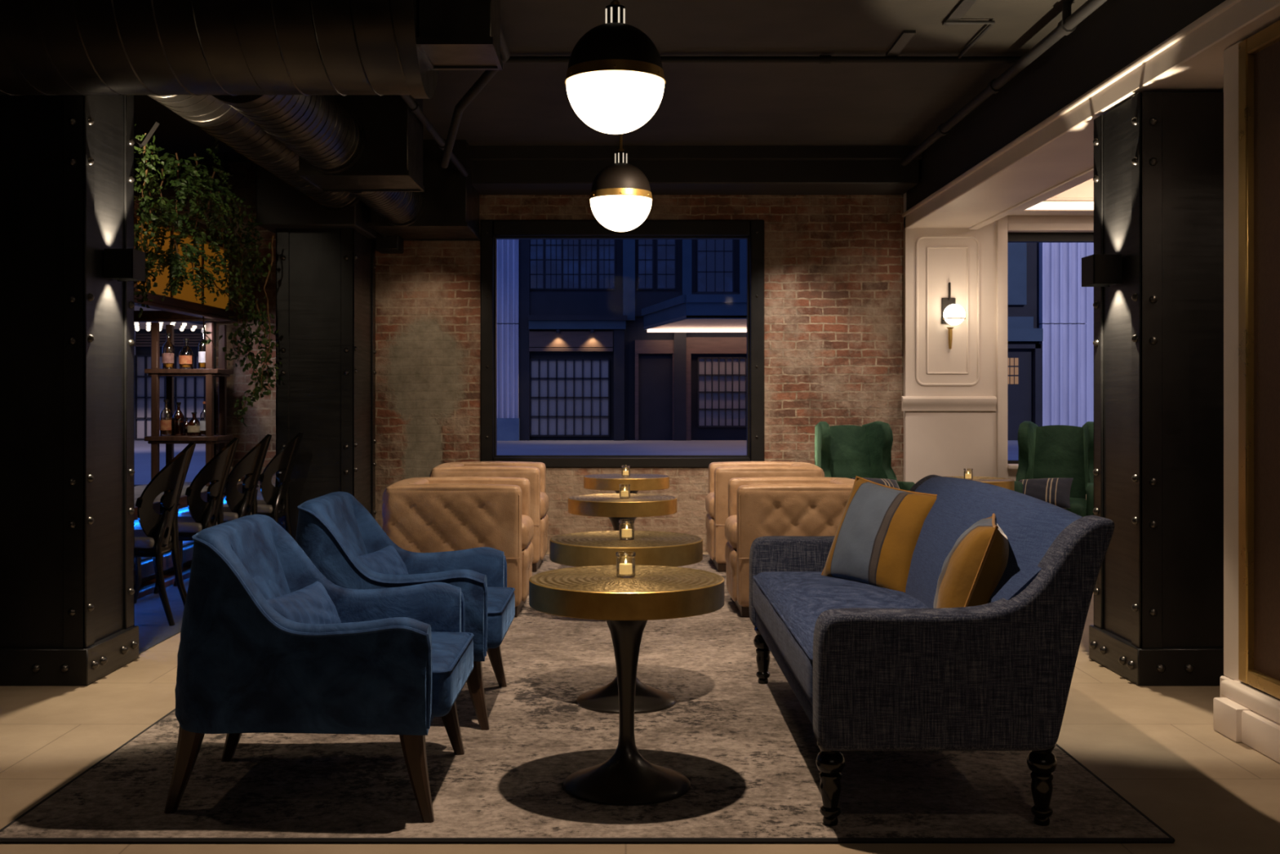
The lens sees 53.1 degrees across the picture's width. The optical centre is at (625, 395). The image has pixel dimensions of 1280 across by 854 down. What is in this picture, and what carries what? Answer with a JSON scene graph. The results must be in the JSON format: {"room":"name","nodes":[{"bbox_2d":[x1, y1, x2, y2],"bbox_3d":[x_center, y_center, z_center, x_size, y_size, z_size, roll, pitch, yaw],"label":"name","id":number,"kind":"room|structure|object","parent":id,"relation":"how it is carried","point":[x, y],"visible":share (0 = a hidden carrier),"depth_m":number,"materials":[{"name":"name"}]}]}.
{"room":"bar lounge","nodes":[
{"label":"bar lounge","id":0,"kind":"room"},
{"bbox_2d":[133,161,903,551],"bbox_3d":[-1.915,-0.305,10.140,8.170,3.050,0.280,0,0,0],"label":"wall","id":1,"kind":"structure","parent":0,"point":[833,264],"depth_m":10.00,"materials":[{"name":"brick"}]},
{"bbox_2d":[133,322,216,486],"bbox_3d":[-4.200,-0.135,10.075,2.000,1.790,0.110,0,0,0],"label":"window","id":2,"kind":"structure","parent":1,"relation":"in","point":[215,323],"depth_m":10.02,"materials":[{"name":"black paint"}]},
{"bbox_2d":[204,182,269,315],"bbox_3d":[-2.675,-0.997,8.796,0.278,0.875,0.646,0,0,7],"label":"vine","id":3,"kind":"object","parent":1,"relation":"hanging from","point":[227,253],"visible":0.87,"depth_m":8.88,"materials":[{"name":"green plant"}]},
{"bbox_2d":[219,274,283,394],"bbox_3d":[-2.625,-0.434,9.023,0.391,0.853,0.338,0,0,0],"label":"vine","id":4,"kind":"object","parent":3,"relation":"hanging from","point":[246,347],"visible":0.91,"depth_m":9.01,"materials":[{"name":"green plant"}]},
{"bbox_2d":[233,369,271,426],"bbox_3d":[-2.651,0.015,9.111,0.263,0.409,0.121,0,0,-11],"label":"plant","id":5,"kind":"object","parent":4,"relation":"hanging from","point":[255,395],"visible":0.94,"depth_m":9.09,"materials":[{"name":"green plant"}]},
{"bbox_2d":[146,94,359,210],"bbox_3d":[-2.030,-1.510,7.175,0.418,0.418,3.659,0,0,0],"label":"duct","id":6,"kind":"object","parent":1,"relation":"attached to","point":[215,117],"visible":0.34,"depth_m":6.65,"materials":[{"name":"black metal"}]},
{"bbox_2d":[256,164,376,241],"bbox_3d":[-2.250,-1.515,9.500,0.700,0.630,1.000,0,0,0],"label":"beam","id":7,"kind":"structure","parent":1,"relation":"attached to","point":[282,206],"depth_m":9.00,"materials":[{"name":"metal"}]},
{"bbox_2d":[375,231,403,253],"bbox_3d":[-1.820,-1.190,9.861,0.180,0.160,0.238,0,0,0],"label":"wall speaker","id":8,"kind":"object","parent":1,"relation":"attached to","point":[388,244],"visible":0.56,"depth_m":9.74,"materials":[{"name":"black paint"}]},
{"bbox_2d":[376,231,397,248],"bbox_3d":[-1.820,-1.190,9.747,0.160,0.136,0.010,0,0,0],"label":"grille","id":9,"kind":"object","parent":8,"relation":"attached to","point":[388,242],"depth_m":9.74,"materials":[{"name":"black metal"}]},
{"bbox_2d":[480,219,764,467],"bbox_3d":[-0.026,-0.407,10.053,2.217,1.935,0.155,0,0,0],"label":"window","id":10,"kind":"structure","parent":1,"relation":"in","point":[753,230],"depth_m":9.98,"materials":[{"name":"black paint"}]},
{"bbox_2d":[470,146,922,195],"bbox_3d":[0.485,-1.700,9.680,3.370,0.260,0.640,0,0,0],"label":"beam","id":11,"kind":"structure","parent":1,"relation":"attached to","point":[495,170],"depth_m":9.45,"materials":[{"name":"metal"}]},
{"bbox_2d":[133,0,1087,161],"bbox_3d":[-1.625,-1.905,4.150,8.750,0.150,12.300,0,0,0],"label":"ceiling","id":12,"kind":"structure","parent":0,"point":[522,104],"depth_m":7.27,"materials":[{"name":"paint"}]},
{"bbox_2d":[133,151,237,322],"bbox_3d":[-3.600,-1.194,8.375,1.340,1.272,2.590,0,0,0],"label":"canopy","id":13,"kind":"object","parent":12,"relation":"hanging from","point":[184,307],"visible":0.29,"depth_m":8.90,"materials":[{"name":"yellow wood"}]},
{"bbox_2d":[133,124,165,318],"bbox_3d":[-2.596,-0.939,6.946,0.180,1.046,0.284,0,0,0],"label":"vine","id":14,"kind":"object","parent":13,"relation":"hanging from","point":[146,168],"visible":0.86,"depth_m":6.91,"materials":[{"name":"green plant"}]},
{"bbox_2d":[133,136,243,290],"bbox_3d":[-2.711,-1.185,7.886,0.577,1.060,1.217,0,0,10],"label":"vine","id":15,"kind":"object","parent":13,"relation":"hanging from","point":[196,183],"visible":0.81,"depth_m":7.86,"materials":[{"name":"green plant"}]},
{"bbox_2d":[146,234,232,304],"bbox_3d":[-2.600,-0.745,7.573,0.503,0.417,0.513,0,0,-23],"label":"fern","id":16,"kind":"object","parent":15,"relation":"hanging from","point":[175,268],"visible":0.92,"depth_m":7.51,"materials":[{"name":"green plant"}]},
{"bbox_2d":[201,235,274,398],"bbox_3d":[-2.704,-0.549,8.935,0.428,1.130,0.492,0,0,-27],"label":"vine","id":17,"kind":"object","parent":13,"relation":"hanging from","point":[209,340],"visible":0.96,"depth_m":8.90,"materials":[{"name":"green plant"}]},
{"bbox_2d":[0,0,438,98],"bbox_3d":[-2.888,-1.515,5.000,4.233,0.688,0.688,0,0,0],"label":"duct","id":18,"kind":"object","parent":12,"relation":"attached to","point":[48,47],"visible":0.93,"depth_m":4.75,"materials":[{"name":"black metal"}]},
{"bbox_2d":[296,94,424,191],"bbox_3d":[-1.500,-1.521,7.310,0.616,0.618,0.564,0,0,0],"label":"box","id":19,"kind":"object","parent":12,"relation":"attached to","point":[391,160],"visible":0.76,"depth_m":7.04,"materials":[{"name":"black metal"}]},
{"bbox_2d":[211,94,365,173],"bbox_3d":[-1.620,-1.410,6.187,0.378,0.378,1.703,0,0,0],"label":"duct","id":20,"kind":"object","parent":19,"relation":"attached to","point":[326,135],"visible":0.53,"depth_m":6.20,"materials":[{"name":"black metal"}]},
{"bbox_2d":[347,191,425,226],"bbox_3d":[-1.600,-1.380,8.357,0.348,0.348,1.533,0,0,0],"label":"duct","id":21,"kind":"object","parent":19,"relation":"attached to","point":[400,209],"visible":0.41,"depth_m":8.54,"materials":[{"name":"black metal"}]},
{"bbox_2d":[399,94,468,176],"bbox_3d":[-1.180,-1.610,7.125,0.059,0.102,3.952,0,0,1],"label":"ceiling pipe","id":22,"kind":"object","parent":19,"relation":"attached to","point":[414,106],"visible":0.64,"depth_m":7.59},
{"bbox_2d":[368,139,480,240],"bbox_3d":[-1.485,-1.521,9.560,0.706,0.618,0.864,0,0,0],"label":"air duct","id":23,"kind":"object","parent":12,"relation":"attached to","point":[451,210],"visible":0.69,"depth_m":9.14,"materials":[{"name":"black metal"}]},
{"bbox_2d":[416,0,502,70],"bbox_3d":[-0.635,-1.566,4.925,0.286,0.528,0.374,0,0,0],"label":"air duct","id":24,"kind":"object","parent":12,"relation":"attached to","point":[454,34],"visible":1,"depth_m":4.75,"materials":[{"name":"black metal"}]},
{"bbox_2d":[440,26,510,168],"bbox_3d":[-0.733,-1.586,6.503,0.311,0.415,2.612,0,0,-11],"label":"ceiling pipe","id":25,"kind":"object","parent":12,"relation":"attached to","point":[487,75],"visible":0.55,"depth_m":7.16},
{"bbox_2d":[564,0,665,133],"bbox_3d":[-0.039,-1.403,4.750,0.374,0.855,0.377,0,0,0],"label":"globe pendant","id":26,"kind":"object","parent":12,"relation":"hanging from","point":[615,81],"visible":1,"depth_m":4.62,"materials":[{"name":"beige"}]},
{"bbox_2d":[604,4,625,22],"bbox_3d":[-0.039,-1.407,4.750,0.077,0.078,0.077,0,0,0],"label":"socket","id":27,"kind":"object","parent":26,"relation":"attached to","point":[615,13],"depth_m":4.72,"materials":[{"name":"brown metal"}]},
{"bbox_2d":[589,133,653,231],"bbox_3d":[-0.028,-1.400,7.550,0.374,0.860,0.377,0,0,0],"label":"globe pendant","id":28,"kind":"object","parent":12,"relation":"hanging from","point":[620,199],"visible":0.98,"depth_m":7.42,"materials":[{"name":"beige"}]},
{"bbox_2d":[614,151,627,163],"bbox_3d":[-0.028,-1.402,7.550,0.077,0.078,0.077,0,0,0],"label":"socket","id":29,"kind":"object","parent":28,"relation":"attached to","point":[620,157],"depth_m":7.52,"materials":[{"name":"brown metal"}]},
{"bbox_2d":[505,54,1022,64],"bbox_3d":[0.525,-1.800,6.850,3.250,0.046,0.049,0,0,0],"label":"conduit","id":30,"kind":"object","parent":12,"relation":"attached to","point":[822,59],"visible":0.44,"depth_m":6.83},
{"bbox_2d":[885,30,915,56],"bbox_3d":[1.420,-1.823,6.620,0.060,0.017,0.440,0,0,0],"label":"ceiling strip","id":31,"kind":"object","parent":12,"relation":"attached to","point":[904,37],"visible":1,"depth_m":6.59,"materials":[{"name":"black paint"}]},
{"bbox_2d":[942,0,976,25],"bbox_3d":[1.580,-1.823,6.050,0.060,0.017,0.440,0,0,0],"label":"ceiling strip","id":32,"kind":"object","parent":12,"relation":"attached to","point":[963,6],"visible":0.78,"depth_m":6.04,"materials":[{"name":"black paint"}]},
{"bbox_2d":[945,20,995,58],"bbox_3d":[1.669,-1.810,6.521,0.239,0.017,0.659,0,0,0],"label":"conduit","id":33,"kind":"object","parent":12,"relation":"attached to","point":[990,23],"visible":1,"depth_m":6.20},
{"bbox_2d":[1062,0,1071,19],"bbox_3d":[2.050,-1.785,5.950,0.038,0.110,0.040,0,0,0],"label":"hanger","id":34,"kind":"object","parent":12,"relation":"attached to","point":[1066,6],"visible":0.74,"depth_m":5.93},
{"bbox_2d":[900,0,1106,165],"bbox_3d":[2.050,-1.720,4.210,0.076,0.072,10.420,0,0,0],"label":"ceiling pipe","id":35,"kind":"object","parent":34,"relation":"hanging from","point":[1068,24],"visible":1,"depth_m":6.73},
{"bbox_2d":[0,551,1279,853],"bbox_3d":[0.000,1.278,4.150,12.000,0.124,12.300,0,0,0],"label":"floor","id":36,"kind":"structure","parent":0,"point":[1159,748],"depth_m":4.29,"materials":[{"name":"stone"}]},
{"bbox_2d":[0,94,138,685],"bbox_3d":[-2.550,-0.305,5.660,0.612,3.050,0.592,0,0,0],"label":"steel column","id":37,"kind":"structure","parent":36,"relation":"on","point":[67,178],"depth_m":5.41,"materials":[{"name":"grey"}]},
{"bbox_2d":[104,248,145,281],"bbox_3d":[-2.217,-0.580,5.670,0.125,0.130,0.150,0,0,0],"label":"sconce","id":38,"kind":"object","parent":37,"relation":"attached to","point":[121,264],"visible":1,"depth_m":5.59,"materials":[{"name":"black paint"}]},
{"bbox_2d":[133,120,159,147],"bbox_3d":[-2.301,-1.228,6.000,0.232,0.127,0.028,0,0,0],"label":"bracket","id":39,"kind":"object","parent":37,"relation":"attached to","point":[151,131],"visible":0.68,"depth_m":5.99,"materials":[{"name":"grey metal"}]},
{"bbox_2d":[133,441,195,626],"bbox_3d":[-2.622,0.734,6.933,0.572,0.972,0.464,0,0,-3],"label":"chair","id":40,"kind":"object","parent":36,"relation":"on","point":[158,535],"visible":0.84,"depth_m":6.81,"materials":[{"name":"black paint"}]},
{"bbox_2d":[133,437,239,603],"bbox_3d":[-2.617,0.734,7.701,0.572,0.972,0.464,0,0,-1],"label":"chair","id":41,"kind":"object","parent":36,"relation":"on","point":[210,513],"visible":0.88,"depth_m":7.56,"materials":[{"name":"black paint"}]},
{"bbox_2d":[133,481,257,599],"bbox_3d":[-3.219,0.933,7.675,0.762,0.573,4.350,0,0,0],"label":"bar counter","id":42,"kind":"object","parent":36,"relation":"on","point":[148,574],"depth_m":8.27,"materials":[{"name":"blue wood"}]},
{"bbox_2d":[133,481,242,506],"bbox_3d":[-3.225,0.682,7.675,0.750,0.045,4.350,0,0,0],"label":"countertop","id":43,"kind":"structure","parent":42,"relation":"on","point":[138,490],"depth_m":8.89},
{"bbox_2d":[144,322,233,485],"bbox_3d":[-3.255,0.060,9.550,0.540,1.200,0.370,0,0,0],"label":"shelf","id":44,"kind":"object","parent":42,"relation":"on","point":[155,439],"visible":0.8,"depth_m":9.38,"materials":[{"name":"brown wood"}]},
{"bbox_2d":[160,399,173,435],"bbox_3d":[-3.395,0.160,9.459,0.090,0.270,0.092,0,0,-2],"label":"liquor bottle","id":45,"kind":"object","parent":44,"relation":"on","point":[166,425],"visible":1,"depth_m":9.43,"materials":[{"name":"clear glass"}]},
{"bbox_2d":[162,333,174,368],"bbox_3d":[-3.379,-0.333,9.459,0.088,0.265,0.090,0,0,-9],"label":"liquor bottle","id":46,"kind":"object","parent":44,"relation":"on","point":[168,358],"visible":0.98,"depth_m":9.43,"materials":[{"name":"clear glass"}]},
{"bbox_2d":[172,402,184,435],"bbox_3d":[-3.327,0.170,9.520,0.090,0.250,0.088,0,0,-15],"label":"liquor bottle","id":47,"kind":"object","parent":44,"relation":"on","point":[178,417],"visible":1,"depth_m":9.49,"materials":[{"name":"brown glass"}]},
{"bbox_2d":[178,338,193,368],"bbox_3d":[-3.248,-0.312,9.459,0.102,0.225,0.103,0,0,-4],"label":"liquor bottle","id":48,"kind":"object","parent":44,"relation":"on","point":[184,361],"visible":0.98,"depth_m":9.43,"materials":[{"name":"clear glass"}]},
{"bbox_2d":[187,412,200,435],"bbox_3d":[-3.190,0.207,9.459,0.094,0.175,0.095,0,0,-10],"label":"liquor bottle","id":49,"kind":"object","parent":44,"relation":"on","point":[193,424],"visible":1,"depth_m":9.43,"materials":[{"name":"brown glass"}]},
{"bbox_2d":[198,329,205,368],"bbox_3d":[-3.121,-0.345,9.459,0.072,0.290,0.074,0,0,-19],"label":"liquor bottle","id":50,"kind":"object","parent":44,"relation":"on","point":[202,355],"visible":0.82,"depth_m":9.43,"materials":[{"name":"clear glass"}]},
{"bbox_2d":[173,434,271,586],"bbox_3d":[-2.607,0.734,8.380,0.572,0.972,0.464,0,0,0],"label":"chair","id":51,"kind":"object","parent":36,"relation":"on","point":[244,504],"visible":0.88,"depth_m":8.25,"materials":[{"name":"black paint"}]},
{"bbox_2d":[222,431,303,537],"bbox_3d":[-2.542,0.734,8.950,0.572,0.972,0.464,0,0,0],"label":"chair","id":52,"kind":"object","parent":36,"relation":"on","point":[275,504],"visible":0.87,"depth_m":8.84,"materials":[{"name":"black paint"}]},
{"bbox_2d":[275,228,376,540],"bbox_3d":[-2.215,0.010,9.540,0.612,2.420,0.832,0,0,0],"label":"steel column","id":53,"kind":"structure","parent":36,"relation":"on","point":[326,277],"depth_m":9.17,"materials":[{"name":"grey"}]},
{"bbox_2d":[0,554,1175,843],"bbox_3d":[-0.122,1.213,6.617,3.244,0.014,6.264,0,0,0],"label":"area rug","id":54,"kind":"object","parent":36,"relation":"on","point":[747,749],"visible":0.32,"depth_m":4.05,"materials":[{"name":"grey carpet"}]},
{"bbox_2d":[164,514,473,822],"bbox_3d":[-0.921,0.798,3.979,0.834,0.820,0.796,0,0,0],"label":"armchair","id":55,"kind":"object","parent":54,"relation":"on","point":[397,660],"visible":0.96,"depth_m":3.63,"materials":[{"name":"fabric"}]},
{"bbox_2d":[266,581,341,623],"bbox_3d":[-0.989,0.705,3.950,0.159,0.212,0.400,0,0,10],"label":"lumbar pillow","id":56,"kind":"object","parent":55,"relation":"on","point":[312,603],"visible":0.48,"depth_m":3.90,"materials":[{"name":"blue fabric"}]},
{"bbox_2d":[431,631,473,716],"bbox_3d":[-0.800,0.847,3.980,0.590,0.167,0.600,0,0,0],"label":"seat cushion","id":57,"kind":"object","parent":55,"relation":"on","point":[452,652],"depth_m":3.84,"materials":[{"name":"blue fabric"}]},
{"bbox_2d":[295,491,515,729],"bbox_3d":[-0.871,0.798,4.984,0.834,0.820,0.796,0,0,0],"label":"armchair","id":58,"kind":"object","parent":54,"relation":"on","point":[334,529],"visible":0.49,"depth_m":4.69,"materials":[{"name":"fabric"}]},
{"bbox_2d":[357,544,408,574],"bbox_3d":[-0.939,0.705,4.955,0.159,0.212,0.400,0,0,10],"label":"lumbar pillow","id":59,"kind":"object","parent":58,"relation":"on","point":[387,560],"visible":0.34,"depth_m":4.91,"materials":[{"name":"blue fabric"}]},
{"bbox_2d":[486,586,515,648],"bbox_3d":[-0.750,0.847,4.985,0.590,0.167,0.600,0,0,0],"label":"seat cushion","id":60,"kind":"object","parent":58,"relation":"on","point":[500,600],"depth_m":4.81,"materials":[{"name":"blue fabric"}]},
{"bbox_2d":[382,476,533,617],"bbox_3d":[-0.937,0.846,7.335,0.795,0.725,0.764,0,0,0],"label":"chair","id":61,"kind":"object","parent":54,"relation":"on","point":[431,514],"visible":0.62,"depth_m":6.96,"materials":[{"name":"brown leather"}]},
{"bbox_2d":[521,515,533,550],"bbox_3d":[-0.860,0.768,7.335,0.640,0.190,0.470,0,0,0],"label":"seat cushion","id":62,"kind":"object","parent":61,"relation":"on","point":[527,525],"depth_m":7.18,"materials":[{"name":"beige leather"}]},
{"bbox_2d":[429,461,548,572],"bbox_3d":[-0.957,0.846,9.140,0.795,0.725,0.764,0,0,0],"label":"chair","id":63,"kind":"object","parent":54,"relation":"on","point":[535,472],"visible":0.36,"depth_m":8.78,"materials":[{"name":"brown leather"}]},
{"bbox_2d":[540,491,548,518],"bbox_3d":[-0.880,0.768,9.140,0.640,0.190,0.470,0,0,0],"label":"seat cushion","id":64,"kind":"object","parent":63,"relation":"on","point":[544,497],"depth_m":8.96,"materials":[{"name":"beige leather"}]},
{"bbox_2d":[568,493,676,530],"bbox_3d":[-0.018,0.885,7.100,0.604,0.646,0.604,0,0,10],"label":"table","id":65,"kind":"object","parent":54,"relation":"on","point":[611,506],"visible":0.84,"depth_m":6.89,"materials":[{"name":"gold metal"}]},
{"bbox_2d":[618,484,630,498],"bbox_3d":[-0.006,0.526,7.080,0.062,0.077,0.062,0,0,-25],"label":"votive","id":66,"kind":"object","parent":65,"relation":"on","point":[622,493],"visible":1,"depth_m":7.07,"materials":[{"name":"beige wax"}]},
{"bbox_2d":[549,530,702,713],"bbox_3d":[0.002,0.885,5.060,0.604,0.646,0.604,0,0,-40],"label":"table","id":67,"kind":"object","parent":54,"relation":"on","point":[600,548],"visible":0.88,"depth_m":4.91,"materials":[{"name":"gold metal"}]},
{"bbox_2d":[618,519,634,540],"bbox_3d":[0.004,0.526,5.040,0.062,0.077,0.062,0,0,33],"label":"votive","id":68,"kind":"object","parent":67,"relation":"on","point":[624,533],"visible":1,"depth_m":5.03,"materials":[{"name":"beige wax"}]},
{"bbox_2d":[528,564,724,805],"bbox_3d":[0.003,0.885,3.970,0.604,0.646,0.604,0,0,0],"label":"table","id":69,"kind":"object","parent":54,"relation":"on","point":[626,605],"visible":0.98,"depth_m":3.87,"materials":[{"name":"gold metal"}]},
{"bbox_2d":[615,551,635,577],"bbox_3d":[0.000,0.526,4.000,0.062,0.077,0.062,0,0,0],"label":"votive","id":70,"kind":"object","parent":69,"relation":"on","point":[621,568],"visible":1,"depth_m":3.98,"materials":[{"name":"clear glass"}]},
{"bbox_2d":[619,563,632,573],"bbox_3d":[0.000,0.539,4.000,0.043,0.030,0.043,0,0,0],"label":"candle","id":71,"kind":"object","parent":70,"relation":"on","point":[624,568],"depth_m":3.98,"materials":[{"name":"beige wax"}]},
{"bbox_2d":[583,473,669,493],"bbox_3d":[0.006,0.885,9.000,0.604,0.646,0.604,0,0,-30],"label":"table","id":72,"kind":"object","parent":54,"relation":"on","point":[606,482],"visible":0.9,"depth_m":8.77,"materials":[{"name":"gold metal"}]},
{"bbox_2d":[705,461,824,572],"bbox_3d":[0.977,0.846,9.140,0.795,0.725,0.764,0,0,0],"label":"chair","id":73,"kind":"object","parent":54,"relation":"on","point":[720,473],"visible":0.37,"depth_m":8.77,"materials":[{"name":"brown leather"}]},
{"bbox_2d":[705,491,714,519],"bbox_3d":[0.900,0.768,9.140,0.640,0.190,0.470,0,0,0],"label":"seat cushion","id":74,"kind":"object","parent":73,"relation":"on","point":[709,500],"depth_m":8.96,"materials":[{"name":"beige leather"}]},
{"bbox_2d":[724,476,854,617],"bbox_3d":[0.977,0.846,7.335,0.795,0.725,0.764,0,0,0],"label":"chair","id":75,"kind":"object","parent":54,"relation":"on","point":[758,506],"visible":0.47,"depth_m":6.96,"materials":[{"name":"brown leather"}]},
{"bbox_2d":[724,515,737,550],"bbox_3d":[0.900,0.768,7.335,0.640,0.190,0.470,0,0,0],"label":"seat cushion","id":76,"kind":"object","parent":75,"relation":"on","point":[731,523],"depth_m":7.18,"materials":[{"name":"beige leather"}]},
{"bbox_2d":[749,474,1115,826],"bbox_3d":[0.944,0.758,4.500,0.833,0.900,2.000,0,0,0],"label":"sofa","id":77,"kind":"object","parent":54,"relation":"on","point":[871,668],"visible":0.88,"depth_m":3.50,"materials":[{"name":"blue fabric"}]},
{"bbox_2d":[752,571,928,706],"bbox_3d":[0.800,0.807,4.500,0.545,0.212,1.725,0,0,0],"label":"seat cushion","id":78,"kind":"object","parent":77,"relation":"on","point":[787,606],"depth_m":4.50,"materials":[{"name":"fabric"}]},
{"bbox_2d":[821,475,937,592],"bbox_3d":[0.986,0.548,4.931,0.244,0.456,0.471,0,0,-36],"label":"throw pillow","id":79,"kind":"object","parent":77,"relation":"on","point":[878,531],"visible":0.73,"depth_m":4.85,"materials":[{"name":"fabric"}]},
{"bbox_2d":[933,513,1008,608],"bbox_3d":[1.054,0.565,3.900,0.227,0.383,0.411,0,0,13],"label":"throw pillow","id":80,"kind":"object","parent":77,"relation":"on","point":[976,562],"visible":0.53,"depth_m":3.73,"materials":[{"name":"fabric"}]},
{"bbox_2d":[814,421,915,490],"bbox_3d":[1.698,0.705,9.210,0.600,1.039,0.750,0,0,-14],"label":"chair","id":81,"kind":"object","parent":36,"relation":"on","point":[848,451],"visible":0.2,"depth_m":9.40,"materials":[{"name":"fabric"}]},
{"bbox_2d":[850,477,899,488],"bbox_3d":[1.780,0.685,8.970,0.390,0.227,0.200,0,0,-21],"label":"pillow","id":82,"kind":"object","parent":81,"relation":"on","point":[890,482],"visible":0.2,"depth_m":8.99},
{"bbox_2d":[945,475,1014,490],"bbox_3d":[2.380,0.897,8.880,0.604,0.646,0.604,0,0,20],"label":"table","id":83,"kind":"object","parent":36,"relation":"on","point":[1008,483],"visible":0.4,"depth_m":8.75,"materials":[{"name":"gold metal"}]},
{"bbox_2d":[1014,421,1093,516],"bbox_3d":[3.104,0.705,9.209,0.600,1.039,0.750,0,0,22],"label":"chair","id":84,"kind":"object","parent":36,"relation":"on","point":[1047,451],"visible":0.44,"depth_m":9.39,"materials":[{"name":"fabric"}]},
{"bbox_2d":[1018,477,1073,508],"bbox_3d":[2.930,0.685,8.970,0.393,0.227,0.199,0,0,30],"label":"pillow","id":85,"kind":"object","parent":84,"relation":"on","point":[1055,491],"visible":0.72,"depth_m":8.91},
{"bbox_2d":[1064,497,1086,516],"bbox_3d":[3.072,0.810,9.130,0.421,0.170,0.580,0,0,22],"label":"seat cushion","id":86,"kind":"object","parent":84,"relation":"on","point":[1077,504],"depth_m":8.83,"materials":[{"name":"green fabric"}]},
{"bbox_2d":[1088,91,1224,685],"bbox_3d":[2.430,-0.033,5.660,0.592,2.505,0.592,0,0,0],"label":"steel column","id":87,"kind":"structure","parent":36,"relation":"on","point":[1158,177],"depth_m":5.41,"materials":[{"name":"grey"}]},
{"bbox_2d":[1081,253,1122,286],"bbox_3d":[2.107,-0.555,5.670,0.125,0.130,0.150,0,0,0],"label":"sconce","id":88,"kind":"object","parent":87,"relation":"attached to","point":[1097,269],"visible":1,"depth_m":5.59,"materials":[{"name":"black paint"}]},
{"bbox_2d":[903,192,1093,499],"bbox_3d":[4.085,-0.380,10.088,3.830,3.200,0.385,0,0,0],"label":"wall","id":89,"kind":"structure","parent":0,"point":[943,443],"depth_m":9.93,"materials":[{"name":"white paint"}]},
{"bbox_2d":[915,235,979,386],"bbox_3d":[2.496,-0.662,9.928,0.502,1.170,0.022,0,0,0],"label":"trim","id":90,"kind":"structure","parent":89,"relation":"attached to","point":[920,237],"depth_m":9.92,"materials":[{"name":"white paint"}]},
{"bbox_2d":[901,395,996,410],"bbox_3d":[2.502,0.058,9.907,0.725,0.115,0.050,0,0,0],"label":"trim","id":91,"kind":"structure","parent":89,"relation":"attached to","point":[908,402],"depth_m":9.90,"materials":[{"name":"white paint"}]},
{"bbox_2d":[941,282,965,349],"bbox_3d":[2.523,-0.620,9.837,0.172,0.520,0.186,0,0,0],"label":"wall sconce","id":92,"kind":"object","parent":89,"relation":"attached to","point":[952,313],"visible":1,"depth_m":9.81,"materials":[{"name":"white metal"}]},
{"bbox_2d":[1007,232,1093,463],"bbox_3d":[3.928,-0.405,10.050,1.945,1.870,0.080,0,0,0],"label":"window","id":93,"kind":"structure","parent":89,"relation":"in","point":[1011,237],"depth_m":10.01,"materials":[{"name":"black paint"}]},
{"bbox_2d":[906,0,1225,210],"bbox_3d":[2.475,-1.625,4.000,0.570,0.410,12.000,0,0,0],"label":"beam","id":94,"kind":"structure","parent":89,"relation":"attached to","point":[1117,33],"depth_m":6.48,"materials":[{"name":"metal"}]},
{"bbox_2d":[1044,177,1093,200],"bbox_3d":[4.200,-1.603,8.350,2.500,0.255,2.800,0,0,0],"label":"ceiling","id":95,"kind":"structure","parent":89,"relation":"attached to","point":[1084,191],"depth_m":9.70,"materials":[{"name":"white paint"}]},
{"bbox_2d":[1008,174,1093,215],"bbox_3d":[4.365,-1.690,4.000,3.270,0.580,12.000,0,0,0],"label":"trim","id":96,"kind":"structure","parent":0,"point":[1020,212],"depth_m":9.73,"materials":[{"name":"white paint"}]},
{"bbox_2d":[1023,200,1093,210],"bbox_3d":[4.200,-1.440,9.690,2.400,0.076,0.020,0,0,0],"label":"light","id":97,"kind":"object","parent":96,"relation":"attached to","point":[1045,205],"visible":0.26,"depth_m":9.69,"materials":[{"name":"beige"}]},
{"bbox_2d":[1223,40,1244,683],"bbox_3d":[2.373,-0.043,1.405,0.255,2.525,6.810,0,0,0],"label":"panel molding","id":98,"kind":"structure","parent":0,"point":[1230,54],"depth_m":4.75,"materials":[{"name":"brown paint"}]},
{"bbox_2d":[902,0,1279,229],"bbox_3d":[2.442,-1.357,4.000,0.575,0.135,12.000,0,0,0],"label":"ceiling","id":99,"kind":"structure","parent":98,"relation":"attached to","point":[1056,153],"depth_m":6.45,"materials":[{"name":"white paint"}]},
{"bbox_2d":[1213,675,1279,763],"bbox_3d":[2.208,1.133,1.405,0.125,0.175,6.810,0,0,0],"label":"baseboard","id":100,"kind":"structure","parent":98,"relation":"attached to","point":[1246,714],"depth_m":4.49,"materials":[{"name":"white paint"}]},
{"bbox_2d":[1238,19,1279,699],"bbox_3d":[2.255,-0.125,1.837,0.040,2.330,5.675,0,0,0],"label":"trim","id":101,"kind":"structure","parent":98,"relation":"attached to","point":[1269,35],"depth_m":4.62,"materials":[{"name":"paint"}]},
{"bbox_2d":[1253,40,1279,680],"bbox_3d":[2.268,-0.122,1.845,0.013,2.215,5.530,0,0,0],"label":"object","id":102,"kind":"structure","parent":98,"relation":"attached to","point":[1266,61],"depth_m":4.52,"materials":[{"name":"wood"}]},
{"label":"outside","id":103,"kind":"structure","parent":0,"visible":0},
{"bbox_2d":[133,440,1018,484],"bbox_3d":[0.000,1.320,35.300,80.000,0.200,49.400,0,0,0],"label":"street","id":104,"kind":"structure","parent":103,"point":[142,449],"depth_m":29.70,"materials":[{"name":"asphalt"}]},
{"bbox_2d":[133,239,1093,440],"bbox_3d":[0.389,-3.833,33.145,42.778,10.106,6.410,0,0,0],"label":"building","id":105,"kind":"structure","parent":104,"relation":"on","point":[615,340],"depth_m":35.20,"materials":[{"name":"stone"}]},
{"bbox_2d":[647,328,746,332],"bbox_3d":[3.742,-1.780,34.800,6.317,0.080,0.160,0,0,0],"label":"tube light","id":106,"kind":"object","parent":105,"relation":"attached to","point":[648,330],"depth_m":34.72,"materials":[{"name":"beige"}]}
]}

